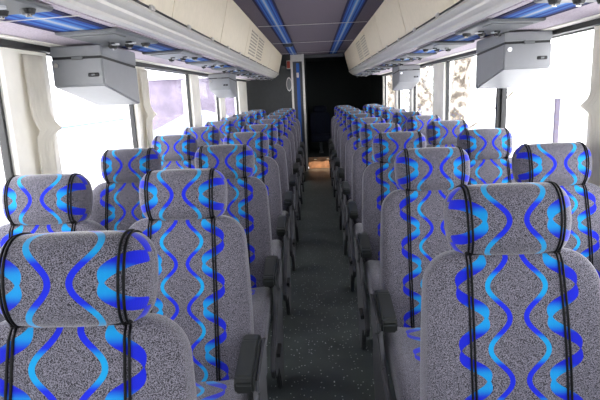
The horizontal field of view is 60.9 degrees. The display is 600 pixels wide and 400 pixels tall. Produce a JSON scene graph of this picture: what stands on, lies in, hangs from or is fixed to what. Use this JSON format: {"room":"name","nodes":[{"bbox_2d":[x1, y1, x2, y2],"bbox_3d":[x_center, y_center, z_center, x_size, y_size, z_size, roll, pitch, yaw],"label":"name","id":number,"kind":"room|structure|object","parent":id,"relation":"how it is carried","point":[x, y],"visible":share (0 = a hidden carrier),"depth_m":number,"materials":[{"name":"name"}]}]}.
{"room":"vehicle interior","nodes":[
{"label":"vehicle interior","id":0,"kind":"room"},
{"bbox_2d":[246,55,291,115],"bbox_3d":[-0.555,-1.499,9.055,0.860,2.050,0.060,-2,12,2],"label":"wall","id":1,"kind":"structure","parent":0,"point":[273,95],"depth_m":8.95,"materials":[{"name":"grey laminate"}]},
{"bbox_2d":[290,54,307,171],"bbox_3d":[-0.010,-1.518,9.035,0.233,2.050,0.080,-2,12,2],"label":"door","id":2,"kind":"structure","parent":1,"relation":"in","point":[297,61],"depth_m":8.95,"materials":[{"name":"grey plastic"}]},
{"bbox_2d":[304,58,308,169],"bbox_3d":[0.111,-1.741,10.069,0.055,2.050,1.980,-2,12,2],"label":"wall","id":3,"kind":"structure","parent":0,"point":[304,58],"depth_m":9.81,"materials":[{"name":"black carpet"}]},
{"bbox_2d":[308,157,329,167],"bbox_3d":[0.403,-0.704,9.564,0.480,0.205,0.020,-2,12,2],"label":"trim","id":4,"kind":"structure","parent":3,"relation":"attached to","point":[320,162],"depth_m":9.56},
{"bbox_2d":[304,53,343,57],"bbox_3d":[0.236,-2.537,8.992,1.060,0.060,0.050,-2,12,2],"label":"trim","id":5,"kind":"structure","parent":3,"relation":"attached to","point":[334,54],"depth_m":8.96,"materials":[{"name":"grey plastic"}]},
{"bbox_2d":[233,0,383,61],"bbox_3d":[0.106,-1.629,4.509,2.520,0.060,12.900,-2,12,2],"label":"ceiling","id":6,"kind":"structure","parent":0,"point":[294,13],"depth_m":4.85,"materials":[{"name":"grey plastic"}]},
{"bbox_2d":[0,0,281,80],"bbox_3d":[-0.759,-1.277,4.059,0.639,0.406,10.225,-2,12,2],"label":"luggage rack","id":7,"kind":"object","parent":6,"relation":"attached to","point":[219,30],"visible":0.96,"depth_m":2.43,"materials":[{"name":"beige plastic"}]},
{"bbox_2d":[0,0,52,18],"bbox_3d":[-0.795,-0.454,1.159,0.232,0.030,0.500,-4,12,2],"label":"panel","id":8,"kind":"object","parent":7,"relation":"attached to","point":[28,8],"visible":1,"depth_m":1.33,"materials":[{"name":"grey plastic"}]},
{"bbox_2d":[50,45,139,105],"bbox_3d":[-0.978,-0.591,2.475,0.230,0.267,0.450,-2,12,2],"label":"housing","id":9,"kind":"object","parent":7,"relation":"hanging from","point":[100,75],"visible":1,"depth_m":2.29,"materials":[{"name":"grey plastic"}]},
{"bbox_2d":[55,28,157,49],"bbox_3d":[-0.768,-0.652,2.093,0.232,0.030,0.500,-4,12,2],"label":"panel","id":10,"kind":"object","parent":7,"relation":"attached to","point":[113,38],"visible":1,"depth_m":1.99,"materials":[{"name":"grey plastic"}]},
{"bbox_2d":[70,33,125,40],"bbox_3d":[-0.772,-0.625,1.955,0.170,0.005,0.120,-4,12,2],"label":"speaker grille","id":11,"kind":"object","parent":10,"relation":"attached to","point":[87,37],"depth_m":1.93,"materials":[{"name":"grey plastic"}]},
{"bbox_2d":[142,49,202,61],"bbox_3d":[-0.741,-0.850,3.027,0.232,0.030,0.500,-4,12,2],"label":"panel","id":12,"kind":"object","parent":7,"relation":"attached to","point":[171,55],"visible":1,"depth_m":2.92,"materials":[{"name":"grey plastic"}]},
{"bbox_2d":[151,53,185,56],"bbox_3d":[-0.745,-0.823,2.889,0.170,0.005,0.120,-4,12,2],"label":"speaker grille","id":13,"kind":"object","parent":12,"relation":"attached to","point":[164,54],"depth_m":2.86,"materials":[{"name":"grey plastic"}]},
{"bbox_2d":[185,60,227,68],"bbox_3d":[-0.714,-1.047,3.961,0.232,0.030,0.500,-4,12,2],"label":"panel","id":14,"kind":"object","parent":7,"relation":"attached to","point":[212,63],"visible":1,"depth_m":3.84,"materials":[{"name":"grey plastic"}]},
{"bbox_2d":[191,62,216,64],"bbox_3d":[-0.718,-1.021,3.823,0.170,0.005,0.120,-4,12,2],"label":"speaker grille","id":15,"kind":"object","parent":14,"relation":"attached to","point":[208,62],"depth_m":3.78,"materials":[{"name":"grey plastic"}]},
{"bbox_2d":[208,73,236,97],"bbox_3d":[-0.880,-1.305,5.849,0.230,0.267,0.510,-2,12,2],"label":"housing","id":16,"kind":"object","parent":7,"relation":"hanging from","point":[223,85],"visible":0.99,"depth_m":5.62,"materials":[{"name":"grey plastic"}]},
{"bbox_2d":[211,67,243,72],"bbox_3d":[-0.687,-1.245,4.895,0.232,0.030,0.500,-4,12,2],"label":"panel","id":17,"kind":"object","parent":7,"relation":"attached to","point":[224,69],"visible":1,"depth_m":4.78,"materials":[{"name":"grey plastic"}]},
{"bbox_2d":[229,71,254,75],"bbox_3d":[-0.660,-1.443,5.829,0.232,0.030,0.500,-4,12,2],"label":"panel","id":18,"kind":"object","parent":7,"relation":"attached to","point":[244,73],"visible":1,"depth_m":5.72,"materials":[{"name":"grey plastic"}]},
{"bbox_2d":[248,29,258,56],"bbox_3d":[-0.453,-1.520,4.957,0.064,0.220,0.500,-2,12,2],"label":"vent grille","id":19,"kind":"object","parent":7,"relation":"attached to","point":[255,33],"depth_m":4.93,"materials":[{"name":"beige plastic"}]},
{"bbox_2d":[256,36,264,60],"bbox_3d":[-0.436,-1.649,5.564,0.064,0.220,0.500,-2,12,2],"label":"vent grille","id":20,"kind":"object","parent":7,"relation":"attached to","point":[261,40],"depth_m":5.55,"materials":[{"name":"beige plastic"}]},
{"bbox_2d":[252,0,297,54],"bbox_3d":[-0.259,-1.413,3.619,0.150,0.004,10.950,-2,12,2],"label":"trim","id":21,"kind":"structure","parent":6,"relation":"attached to","point":[268,9],"depth_m":4.61,"materials":[{"name":"plastic"}]},
{"bbox_2d":[328,0,367,53],"bbox_3d":[0.420,-1.438,3.595,0.150,0.004,10.950,-2,12,2],"label":"trim","id":22,"kind":"structure","parent":6,"relation":"attached to","point":[353,8],"depth_m":4.83,"materials":[{"name":"plastic"}]},
{"bbox_2d":[344,0,599,74],"bbox_3d":[0.959,-1.338,3.997,0.639,0.406,10.225,-2,12,2],"label":"luggage rack","id":23,"kind":"object","parent":6,"relation":"attached to","point":[397,28],"visible":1,"depth_m":2.84,"materials":[{"name":"beige plastic"}]},
{"bbox_2d":[355,39,363,59],"bbox_3d":[0.744,-1.866,6.353,0.064,0.220,0.500,-2,12,2],"label":"vent grille","id":24,"kind":"object","parent":23,"relation":"attached to","point":[357,41],"depth_m":6.33,"materials":[{"name":"beige plastic"}]},
{"bbox_2d":[360,33,368,56],"bbox_3d":[0.726,-1.737,5.747,0.064,0.220,0.500,-2,12,2],"label":"vent grille","id":25,"kind":"object","parent":23,"relation":"attached to","point":[362,36],"depth_m":5.72,"materials":[{"name":"beige plastic"}]},
{"bbox_2d":[373,65,397,69],"bbox_3d":[0.981,-1.534,5.926,0.232,0.030,0.500,0,12,2],"label":"panel","id":26,"kind":"object","parent":23,"relation":"attached to","point":[389,66],"visible":1,"depth_m":5.82,"materials":[{"name":"grey plastic"}]},
{"bbox_2d":[382,60,413,65],"bbox_3d":[0.955,-1.342,5.016,0.232,0.030,0.500,0,12,2],"label":"panel","id":27,"kind":"object","parent":23,"relation":"attached to","point":[400,62],"visible":1,"depth_m":4.86,"materials":[{"name":"grey plastic"}]},
{"bbox_2d":[392,65,419,90],"bbox_3d":[1.203,-1.386,5.802,0.230,0.267,0.510,-2,12,2],"label":"housing","id":28,"kind":"object","parent":23,"relation":"hanging from","point":[404,77],"visible":1,"depth_m":5.57,"materials":[{"name":"grey plastic"}]},
{"bbox_2d":[397,53,436,60],"bbox_3d":[0.929,-1.149,4.106,0.232,0.030,0.500,0,12,2],"label":"panel","id":29,"kind":"object","parent":23,"relation":"attached to","point":[410,56],"visible":1,"depth_m":4.01,"materials":[{"name":"grey plastic"}]},
{"bbox_2d":[418,41,474,51],"bbox_3d":[0.903,-0.957,3.197,0.232,0.030,0.500,0,12,2],"label":"panel","id":30,"kind":"object","parent":23,"relation":"attached to","point":[436,46],"visible":1,"depth_m":3.08,"materials":[{"name":"grey plastic"}]},
{"bbox_2d":[455,18,545,37],"bbox_3d":[0.877,-0.764,2.288,0.232,0.030,0.500,0,12,2],"label":"panel","id":31,"kind":"object","parent":23,"relation":"attached to","point":[496,27],"visible":1,"depth_m":2.19,"materials":[{"name":"grey plastic"}]},
{"bbox_2d":[482,22,532,27],"bbox_3d":[0.873,-0.738,2.150,0.170,0.005,0.120,0,12,2],"label":"speaker grille","id":32,"kind":"object","parent":31,"relation":"attached to","point":[499,24],"depth_m":2.12,"materials":[{"name":"grey plastic"}]},
{"bbox_2d":[475,30,552,88],"bbox_3d":[1.113,-0.727,2.692,0.230,0.267,0.450,-2,12,2],"label":"housing","id":33,"kind":"object","parent":23,"relation":"hanging from","point":[510,59],"visible":1,"depth_m":2.50,"materials":[{"name":"grey plastic"}]},
{"bbox_2d":[533,0,599,6],"bbox_3d":[0.850,-0.571,1.378,0.232,0.030,0.500,0,12,2],"label":"panel","id":34,"kind":"object","parent":23,"relation":"attached to","point":[553,3],"visible":1,"depth_m":1.56,"materials":[{"name":"grey plastic"}]},
{"bbox_2d":[309,147,328,156],"bbox_3d":[0.867,-0.864,10.386,1.360,0.260,1.680,-2,12,2],"label":"floor","id":35,"kind":"structure","parent":0,"point":[313,152],"depth_m":10.32,"materials":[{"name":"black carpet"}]},
{"bbox_2d":[310,105,330,153],"bbox_3d":[0.411,-1.418,10.225,0.429,0.929,0.642,-2,12,2],"label":"seat","id":36,"kind":"object","parent":35,"relation":"on","point":[320,123],"visible":0.98,"depth_m":10.32,"materials":[{"name":"black fabric"}]},
{"bbox_2d":[310,133,330,141],"bbox_3d":[0.415,-1.248,10.175,0.422,0.131,0.476,-2,14,2],"label":"cushion","id":37,"kind":"object","parent":36,"relation":"on","point":[313,137],"depth_m":9.97,"materials":[{"name":"black"}]},
{"bbox_2d":[266,168,396,399],"bbox_3d":[0.170,0.590,4.108,2.520,0.060,11.200,-2,12,2],"label":"floor","id":38,"kind":"structure","parent":0,"point":[324,358],"depth_m":3.20,"materials":[{"name":"carpet"}]},
{"bbox_2d":[0,173,106,321],"bbox_3d":[-0.873,0.532,1.633,0.452,1.161,0.675,-2,12,2],"label":"seat","id":39,"kind":"object","parent":38,"relation":"on","point":[39,203],"visible":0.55,"depth_m":1.73,"materials":[{"name":"fabric"}]},
{"bbox_2d":[0,229,196,399],"bbox_3d":[-0.388,0.683,0.818,0.509,1.161,0.690,-2,12,2],"label":"seat","id":40,"kind":"object","parent":38,"relation":"on","point":[75,306],"visible":1,"depth_m":0.93,"materials":[{"name":"fabric"}]},
{"bbox_2d":[88,148,160,230],"bbox_3d":[-0.850,0.360,2.444,0.452,1.161,0.675,-2,12,2],"label":"seat","id":41,"kind":"object","parent":38,"relation":"on","point":[116,202],"visible":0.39,"depth_m":2.55,"materials":[{"name":"grey fabric"}]},
{"bbox_2d":[152,134,197,169],"bbox_3d":[-0.826,0.189,3.256,0.452,1.161,0.675,-2,12,2],"label":"seat","id":42,"kind":"object","parent":38,"relation":"on","point":[175,151],"visible":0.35,"depth_m":3.36,"materials":[{"name":"grey fabric"}]},
{"bbox_2d":[129,168,267,399],"bbox_3d":[-0.365,0.515,1.610,0.509,1.161,0.690,-2,12,2],"label":"seat","id":43,"kind":"object","parent":38,"relation":"on","point":[204,281],"visible":0.8,"depth_m":1.71,"materials":[{"name":"grey fabric"}]},
{"bbox_2d":[195,379,253,399],"bbox_3d":[-0.386,0.724,1.568,0.444,0.160,0.500,-2,14,2],"label":"cushion","id":44,"kind":"object","parent":43,"relation":"on","point":[206,389],"depth_m":1.66,"materials":[{"name":"fabric"}]},
{"bbox_2d":[183,126,219,148],"bbox_3d":[-0.803,0.017,4.067,0.452,1.161,0.675,-2,12,2],"label":"seat","id":45,"kind":"object","parent":38,"relation":"on","point":[207,135],"visible":0.16,"depth_m":4.16,"materials":[{"name":"grey fabric"}]},
{"bbox_2d":[204,121,234,144],"bbox_3d":[-0.779,-0.155,4.879,0.452,1.161,0.675,-2,12,2],"label":"seat","id":46,"kind":"object","parent":38,"relation":"on","point":[224,127],"visible":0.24,"depth_m":4.97,"materials":[{"name":"grey fabric"}]},
{"bbox_2d":[220,117,245,132],"bbox_3d":[-0.756,-0.327,5.691,0.452,1.161,0.675,-2,12,2],"label":"seat","id":47,"kind":"object","parent":38,"relation":"on","point":[240,122],"visible":0.17,"depth_m":5.79,"materials":[{"name":"grey fabric"}]},
{"bbox_2d":[195,144,283,388],"bbox_3d":[-0.341,0.343,2.422,0.509,1.161,0.690,-2,12,2],"label":"seat","id":48,"kind":"object","parent":38,"relation":"on","point":[247,196],"visible":0.5,"depth_m":2.52,"materials":[{"name":"grey fabric"}]},
{"bbox_2d":[251,287,272,345],"bbox_3d":[-0.362,0.552,2.380,0.444,0.160,0.500,-2,14,2],"label":"cushion","id":49,"kind":"object","parent":48,"relation":"on","point":[262,297],"depth_m":2.32,"materials":[{"name":"fabric"}]},
{"bbox_2d":[232,114,254,124],"bbox_3d":[-0.733,-0.499,6.503,0.452,1.161,0.675,-2,12,2],"label":"seat","id":50,"kind":"object","parent":38,"relation":"on","point":[249,118],"visible":0.14,"depth_m":6.60,"materials":[{"name":"grey fabric"}]},
{"bbox_2d":[241,111,260,121],"bbox_3d":[-0.709,-0.671,7.314,0.452,1.161,0.675,-2,12,2],"label":"seat","id":51,"kind":"object","parent":38,"relation":"on","point":[257,116],"visible":0.19,"depth_m":7.41,"materials":[{"name":"grey fabric"}]},
{"bbox_2d":[223,131,290,314],"bbox_3d":[-0.318,0.171,3.233,0.509,1.161,0.690,-2,12,2],"label":"seat","id":52,"kind":"object","parent":38,"relation":"on","point":[266,169],"visible":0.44,"depth_m":3.33,"materials":[{"name":"grey fabric"}]},
{"bbox_2d":[272,239,282,258],"bbox_3d":[-0.339,0.380,3.192,0.444,0.160,0.500,-2,14,2],"label":"cushion","id":53,"kind":"object","parent":52,"relation":"on","point":[277,245],"depth_m":3.22,"materials":[{"name":"fabric"}]},
{"bbox_2d":[241,124,295,270],"bbox_3d":[-0.295,-0.001,4.045,0.509,1.161,0.690,-2,12,2],"label":"seat","id":54,"kind":"object","parent":38,"relation":"on","point":[277,152],"visible":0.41,"depth_m":4.14,"materials":[{"name":"grey fabric"}]},
{"bbox_2d":[282,211,288,242],"bbox_3d":[-0.316,0.208,4.003,0.444,0.160,0.500,-2,14,2],"label":"cushion","id":55,"kind":"object","parent":54,"relation":"on","point":[286,213],"depth_m":4.06,"materials":[{"name":"fabric"}]},
{"bbox_2d":[253,119,298,240],"bbox_3d":[-0.271,-0.172,4.857,0.509,1.161,0.690,-2,12,2],"label":"seat","id":56,"kind":"object","parent":38,"relation":"on","point":[282,140],"visible":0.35,"depth_m":4.95,"materials":[{"name":"grey fabric"}]},
{"bbox_2d":[262,115,300,219],"bbox_3d":[-0.248,-0.344,5.668,0.509,1.161,0.690,-2,12,2],"label":"seat","id":57,"kind":"object","parent":38,"relation":"on","point":[296,167],"visible":0.3,"depth_m":5.76,"materials":[{"name":"grey fabric"}]},
{"bbox_2d":[268,112,302,203],"bbox_3d":[-0.225,-0.516,6.480,0.509,1.161,0.690,-2,12,2],"label":"seat","id":58,"kind":"object","parent":38,"relation":"on","point":[291,128],"visible":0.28,"depth_m":6.58,"materials":[{"name":"grey fabric"}]},
{"bbox_2d":[274,110,303,191],"bbox_3d":[-0.201,-0.688,7.292,0.509,1.161,0.690,-2,12,2],"label":"seat","id":59,"kind":"object","parent":38,"relation":"on","point":[300,150],"visible":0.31,"depth_m":7.39,"materials":[{"name":"grey fabric"}]},
{"bbox_2d":[279,108,304,181],"bbox_3d":[-0.178,-0.860,8.103,0.509,1.161,0.690,-2,12,2],"label":"seat","id":60,"kind":"object","parent":38,"relation":"on","point":[302,144],"visible":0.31,"depth_m":8.20,"materials":[{"name":"grey fabric"}]},
{"bbox_2d":[328,105,350,176],"bbox_3d":[0.713,-0.965,8.419,0.509,1.161,0.690,-2,12,2],"label":"seat","id":61,"kind":"object","parent":38,"relation":"on","point":[336,107],"visible":0.23,"depth_m":8.53,"materials":[{"name":"grey fabric"}]},
{"bbox_2d":[329,107,354,185],"bbox_3d":[0.690,-0.793,7.608,0.509,1.161,0.690,-2,12,2],"label":"seat","id":62,"kind":"object","parent":38,"relation":"on","point":[331,147],"visible":0.24,"depth_m":7.71,"materials":[{"name":"grey fabric"}]},
{"bbox_2d":[331,108,359,196],"bbox_3d":[0.666,-0.621,6.796,0.509,1.161,0.690,-2,12,2],"label":"seat","id":63,"kind":"object","parent":38,"relation":"on","point":[338,124],"visible":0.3,"depth_m":6.90,"materials":[{"name":"grey fabric"}]},
{"bbox_2d":[333,111,365,211],"bbox_3d":[0.643,-0.449,5.984,0.509,1.161,0.690,-2,12,2],"label":"seat","id":64,"kind":"object","parent":38,"relation":"on","point":[336,162],"visible":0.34,"depth_m":6.09,"materials":[{"name":"grey fabric"}]},
{"bbox_2d":[336,113,373,229],"bbox_3d":[0.620,-0.278,5.173,0.509,1.161,0.690,-2,12,2],"label":"seat","id":65,"kind":"object","parent":38,"relation":"on","point":[340,172],"visible":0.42,"depth_m":5.28,"materials":[{"name":"grey fabric"}]},
{"bbox_2d":[340,117,385,254],"bbox_3d":[0.596,-0.106,4.361,0.509,1.161,0.690,-2,12,2],"label":"seat","id":66,"kind":"object","parent":38,"relation":"on","point":[353,143],"visible":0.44,"depth_m":4.46,"materials":[{"name":"grey fabric"}]},
{"bbox_2d":[346,123,401,291],"bbox_3d":[0.573,0.066,3.549,0.509,1.161,0.690,-2,12,2],"label":"seat","id":67,"kind":"object","parent":38,"relation":"on","point":[362,157],"visible":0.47,"depth_m":3.65,"materials":[{"name":"grey fabric"}]},
{"bbox_2d":[353,223,364,262],"bbox_3d":[0.606,0.273,3.506,0.444,0.160,0.500,-2,14,2],"label":"cushion","id":68,"kind":"object","parent":67,"relation":"on","point":[357,228],"depth_m":3.54,"materials":[{"name":"fabric"}]},
{"bbox_2d":[368,105,386,114],"bbox_3d":[1.198,-0.812,7.593,0.452,1.161,0.675,-2,12,2],"label":"seat","id":69,"kind":"object","parent":38,"relation":"on","point":[371,109],"visible":0.18,"depth_m":7.70,"materials":[{"name":"grey fabric"}]},
{"bbox_2d":[374,107,395,116],"bbox_3d":[1.175,-0.640,6.782,0.452,1.161,0.675,-2,12,2],"label":"seat","id":70,"kind":"object","parent":38,"relation":"on","point":[378,111],"visible":0.18,"depth_m":6.88,"materials":[{"name":"grey fabric"}]},
{"bbox_2d":[354,131,425,349],"bbox_3d":[0.550,0.238,2.738,0.509,1.161,0.690,-2,12,2],"label":"seat","id":71,"kind":"object","parent":38,"relation":"on","point":[378,180],"visible":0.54,"depth_m":2.84,"materials":[{"name":"grey fabric"}]},
{"bbox_2d":[364,260,379,295],"bbox_3d":[0.582,0.445,2.694,0.444,0.160,0.500,-2,14,2],"label":"cushion","id":72,"kind":"object","parent":71,"relation":"on","point":[371,267],"depth_m":2.68,"materials":[{"name":"fabric"}]},
{"bbox_2d":[382,109,406,122],"bbox_3d":[1.151,-0.468,5.970,0.452,1.161,0.675,-2,12,2],"label":"seat","id":73,"kind":"object","parent":38,"relation":"on","point":[387,114],"visible":0.15,"depth_m":6.07,"materials":[{"name":"grey fabric"}]},
{"bbox_2d":[392,111,420,131],"bbox_3d":[1.128,-0.297,5.158,0.452,1.161,0.675,-2,12,2],"label":"seat","id":74,"kind":"object","parent":38,"relation":"on","point":[400,118],"visible":0.15,"depth_m":5.26,"materials":[{"name":"grey fabric"}]},
{"bbox_2d":[370,146,469,399],"bbox_3d":[0.526,0.410,1.926,0.509,1.161,0.690,-2,12,2],"label":"seat","id":75,"kind":"object","parent":38,"relation":"on","point":[412,229],"visible":0.59,"depth_m":2.03,"materials":[{"name":"grey fabric"}]},
{"bbox_2d":[384,327,420,399],"bbox_3d":[0.559,0.616,1.883,0.444,0.160,0.500,-2,14,2],"label":"cushion","id":76,"kind":"object","parent":75,"relation":"on","point":[402,347],"depth_m":1.82,"materials":[{"name":"fabric"}]},
{"bbox_2d":[406,115,440,144],"bbox_3d":[1.105,-0.125,4.347,0.452,1.161,0.675,-2,12,2],"label":"seat","id":77,"kind":"object","parent":38,"relation":"on","point":[419,122],"visible":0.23,"depth_m":4.44,"materials":[{"name":"grey fabric"}]},
{"bbox_2d":[426,120,468,147],"bbox_3d":[1.081,0.047,3.535,0.452,1.161,0.675,-2,12,2],"label":"seat","id":78,"kind":"object","parent":38,"relation":"on","point":[444,133],"visible":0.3,"depth_m":3.63,"materials":[{"name":"grey fabric"}]},
{"bbox_2d":[457,127,515,184],"bbox_3d":[1.058,0.219,2.723,0.452,1.161,0.675,-2,12,2],"label":"seat","id":79,"kind":"object","parent":38,"relation":"on","point":[488,150],"visible":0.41,"depth_m":2.83,"materials":[{"name":"grey fabric"}]},
{"bbox_2d":[420,181,599,399],"bbox_3d":[0.503,0.582,1.114,0.509,1.161,0.690,-2,12,2],"label":"seat","id":80,"kind":"object","parent":38,"relation":"on","point":[510,312],"visible":1,"depth_m":1.22,"materials":[{"name":"fabric"}]},
{"bbox_2d":[512,141,599,277],"bbox_3d":[1.035,0.391,1.912,0.452,1.161,0.675,-2,12,2],"label":"seat","id":81,"kind":"object","parent":38,"relation":"on","point":[568,165],"visible":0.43,"depth_m":2.01,"materials":[{"name":"grey fabric"}]},
{"bbox_2d":[306,60,370,147],"bbox_3d":[0.333,-1.949,11.061,2.520,2.150,0.060,-2,12,2],"label":"wall","id":82,"kind":"structure","parent":0,"point":[331,84],"depth_m":10.92,"materials":[{"name":"black plastic"}]},
{"bbox_2d":[371,75,382,104],"bbox_3d":[1.532,-1.790,10.007,0.060,2.050,2.000,-2,12,2],"label":"wall","id":83,"kind":"structure","parent":0,"point":[376,80],"depth_m":9.88,"materials":[{"name":"black carpet"}]},
{"bbox_3d":[-1.108,-0.356,3.740,0.060,2.050,10.800,-2,12,2],"label":"wall","id":84,"kind":"structure","parent":0,"visible":0},
{"bbox_2d":[0,91,13,180],"bbox_3d":[-1.177,-0.049,1.419,0.028,0.852,1.230,-2,12,2],"label":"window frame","id":85,"kind":"structure","parent":84,"relation":"in","point":[4,143],"depth_m":2.00,"materials":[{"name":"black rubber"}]},
{"bbox_2d":[0,47,62,175],"bbox_3d":[-1.149,-0.213,2.192,0.062,0.852,0.342,-2,12,2],"label":"trim","id":86,"kind":"structure","parent":84,"relation":"attached to","point":[22,131],"depth_m":2.06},
{"bbox_2d":[22,54,61,173],"bbox_3d":[-1.082,-0.214,2.213,0.035,0.800,0.210,-2,12,2],"label":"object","id":87,"kind":"structure","parent":84,"relation":"attached to","point":[48,127],"depth_m":2.17,"materials":[{"name":"beige fabric"}]},
{"bbox_2d":[46,54,137,147],"bbox_3d":[-1.134,-0.363,2.901,0.028,0.852,1.100,-2,12,2],"label":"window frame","id":88,"kind":"structure","parent":84,"relation":"in","point":[131,107],"depth_m":3.42,"materials":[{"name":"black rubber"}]},
{"bbox_2d":[0,39,247,81],"bbox_3d":[-1.051,-1.179,4.689,0.045,0.027,8.600,-2,12,2],"label":"trim","id":89,"kind":"structure","parent":84,"relation":"attached to","point":[3,42],"depth_m":2.20,"materials":[{"name":"black rubber"}]},
{"bbox_2d":[128,66,147,147],"bbox_3d":[-1.109,-0.503,3.561,0.062,0.852,0.242,-2,12,2],"label":"trim","id":90,"kind":"structure","parent":84,"relation":"attached to","point":[141,115],"depth_m":3.47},
{"bbox_2d":[139,69,155,147],"bbox_3d":[-1.043,-0.504,3.582,0.035,0.800,0.210,-2,12,2],"label":"curtain","id":91,"kind":"structure","parent":84,"relation":"attached to","point":[143,73],"depth_m":3.53,"materials":[{"name":"beige fabric"}]},
{"bbox_2d":[145,68,192,126],"bbox_3d":[-1.093,-0.669,4.343,0.028,0.852,1.350,-2,12,2],"label":"window","id":92,"kind":"structure","parent":84,"relation":"in","point":[186,75],"depth_m":4.94,"materials":[{"name":"black rubber"}]},
{"bbox_2d":[185,74,202,126],"bbox_3d":[-1.063,-0.845,5.174,0.062,0.852,0.342,-2,12,2],"label":"curtain","id":93,"kind":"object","parent":84,"relation":"attached to","point":[194,87],"depth_m":5.07,"materials":[{"name":"white fabric"}]},
{"bbox_2d":[199,76,219,120],"bbox_3d":[-1.048,-0.997,5.893,0.028,0.852,1.120,-2,12,2],"label":"window","id":94,"kind":"structure","parent":84,"relation":"in","point":[217,100],"depth_m":6.41,"materials":[{"name":"clear glass"}]},
{"bbox_2d":[215,95,225,120],"bbox_3d":[-1.021,-1.149,6.612,0.062,0.852,0.342,-2,12,2],"label":"trim","id":95,"kind":"structure","parent":84,"relation":"attached to","point":[222,109],"depth_m":6.49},
{"bbox_2d":[235,81,247,113],"bbox_3d":[-0.966,-1.553,8.519,0.062,0.852,0.942,-2,12,2],"label":"trim","id":96,"kind":"structure","parent":84,"relation":"attached to","point":[241,86],"depth_m":8.33,"materials":[{"name":"white plastic"}]},
{"bbox_3d":[1.350,-0.454,3.700,0.060,2.050,10.900,-2,12,2],"label":"wall","id":97,"kind":"structure","parent":0,"visible":0},
{"bbox_2d":[382,76,386,104],"bbox_3d":[1.482,-1.744,8.919,0.062,0.852,0.142,-2,12,2],"label":"trim","id":98,"kind":"structure","parent":97,"relation":"attached to","point":[383,77],"depth_m":8.83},
{"bbox_2d":[395,90,400,108],"bbox_3d":[1.442,-1.446,7.516,0.062,0.852,0.172,-2,12,2],"label":"trim","id":99,"kind":"structure","parent":97,"relation":"attached to","point":[396,92],"depth_m":7.44,"materials":[{"name":"white plastic"}]},
{"bbox_2d":[409,84,416,110],"bbox_3d":[1.409,-1.204,6.372,0.062,0.852,0.192,-2,12,2],"label":"trim","id":100,"kind":"structure","parent":97,"relation":"attached to","point":[411,92],"depth_m":6.29,"materials":[{"name":"white plastic"}]},
{"bbox_2d":[432,62,449,120],"bbox_3d":[1.369,-0.905,4.959,0.062,0.852,0.442,-2,12,2],"label":"trim","id":101,"kind":"structure","parent":97,"relation":"attached to","point":[439,69],"depth_m":4.84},
{"bbox_2d":[446,54,476,119],"bbox_3d":[1.349,-0.714,4.059,0.028,0.852,1.390,-2,12,2],"label":"window","id":102,"kind":"structure","parent":97,"relation":"in","point":[447,62],"depth_m":4.68,"materials":[{"name":"black metal"}]},
{"bbox_2d":[381,18,599,75],"bbox_3d":[1.301,-1.263,4.603,0.045,0.027,8.600,-2,12,2],"label":"trim","id":103,"kind":"structure","parent":97,"relation":"attached to","point":[596,22],"depth_m":2.39,"materials":[{"name":"black rubber"}]},
{"bbox_2d":[495,88,506,127],"bbox_3d":[1.323,-0.566,3.360,0.062,0.852,0.032,-2,12,2],"label":"trim","id":104,"kind":"structure","parent":97,"relation":"attached to","point":[498,90],"depth_m":3.34,"materials":[{"name":"metal"}]},
{"bbox_2d":[500,27,593,127],"bbox_3d":[1.312,-0.446,2.792,0.028,0.852,1.120,-2,12,2],"label":"window","id":105,"kind":"structure","parent":97,"relation":"in","point":[504,90],"depth_m":3.30,"materials":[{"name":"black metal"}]},
{"bbox_2d":[580,29,599,186],"bbox_3d":[1.222,-0.294,2.119,0.035,0.800,0.210,-2,12,2],"label":"curtain","id":106,"kind":"object","parent":97,"relation":"attached to","point":[591,105],"depth_m":2.12,"materials":[{"name":"beige fabric"}]},
{"bbox_2d":[586,26,599,146],"bbox_3d":[1.286,-0.299,2.098,0.062,0.852,0.292,-2,12,2],"label":"trim","id":107,"kind":"structure","parent":97,"relation":"attached to","point":[596,27],"depth_m":2.19,"materials":[{"name":"white plastic"}]},
{"label":"outside","id":108,"kind":"structure","parent":0,"visible":0},
{"bbox_2d":[401,98,587,156],"bbox_3d":[0.677,-1.502,20.114,120.000,0.100,120.000,-2,12,2],"label":"ground","id":109,"kind":"structure","parent":108,"point":[534,125],"depth_m":37.08,"materials":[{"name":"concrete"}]},
{"bbox_2d":[145,69,235,130],"bbox_3d":[-6.716,-3.829,22.851,10.400,3.950,6.300,-2,12,2],"label":"building","id":110,"kind":"structure","parent":109,"relation":"on","point":[167,91],"depth_m":19.74,"materials":[{"name":"paint"}]},
{"bbox_2d":[153,110,228,137],"bbox_3d":[-4.282,-1.538,15.648,4.756,2.229,2.000,-2,12,2],"label":"heap","id":111,"kind":"object","parent":109,"relation":"on","point":[178,125],"visible":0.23,"depth_m":14.51,"materials":[{"name":"white snow"}]},
{"bbox_2d":[387,75,408,110],"bbox_3d":[3.511,-4.717,19.843,2.721,6.058,1.817,-2,12,2],"label":"tree","id":112,"kind":"object","parent":109,"relation":"on","point":[390,94],"visible":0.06,"depth_m":19.68,"materials":[{"name":"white plant"}]},
{"bbox_2d":[387,66,453,114],"bbox_3d":[3.627,-3.694,14.959,2.706,6.058,1.838,-2,12,2],"label":"tree","id":113,"kind":"object","parent":109,"relation":"on","point":[425,97],"visible":0.11,"depth_m":14.78,"materials":[{"name":"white plant"}]},
{"bbox_2d":[406,57,525,128],"bbox_3d":[3.400,-2.801,10.764,2.718,6.058,1.828,-2,12,2],"label":"tree","id":114,"kind":"object","parent":109,"relation":"on","point":[462,75],"visible":0.35,"depth_m":10.69,"materials":[{"name":"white plant"}]},
{"bbox_2d":[552,98,560,142],"bbox_3d":[3.060,0.014,6.204,0.064,2.460,0.048,-2,12,2],"label":"signpost","id":115,"kind":"object","parent":109,"relation":"on","point":[557,102],"visible":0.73,"depth_m":5.99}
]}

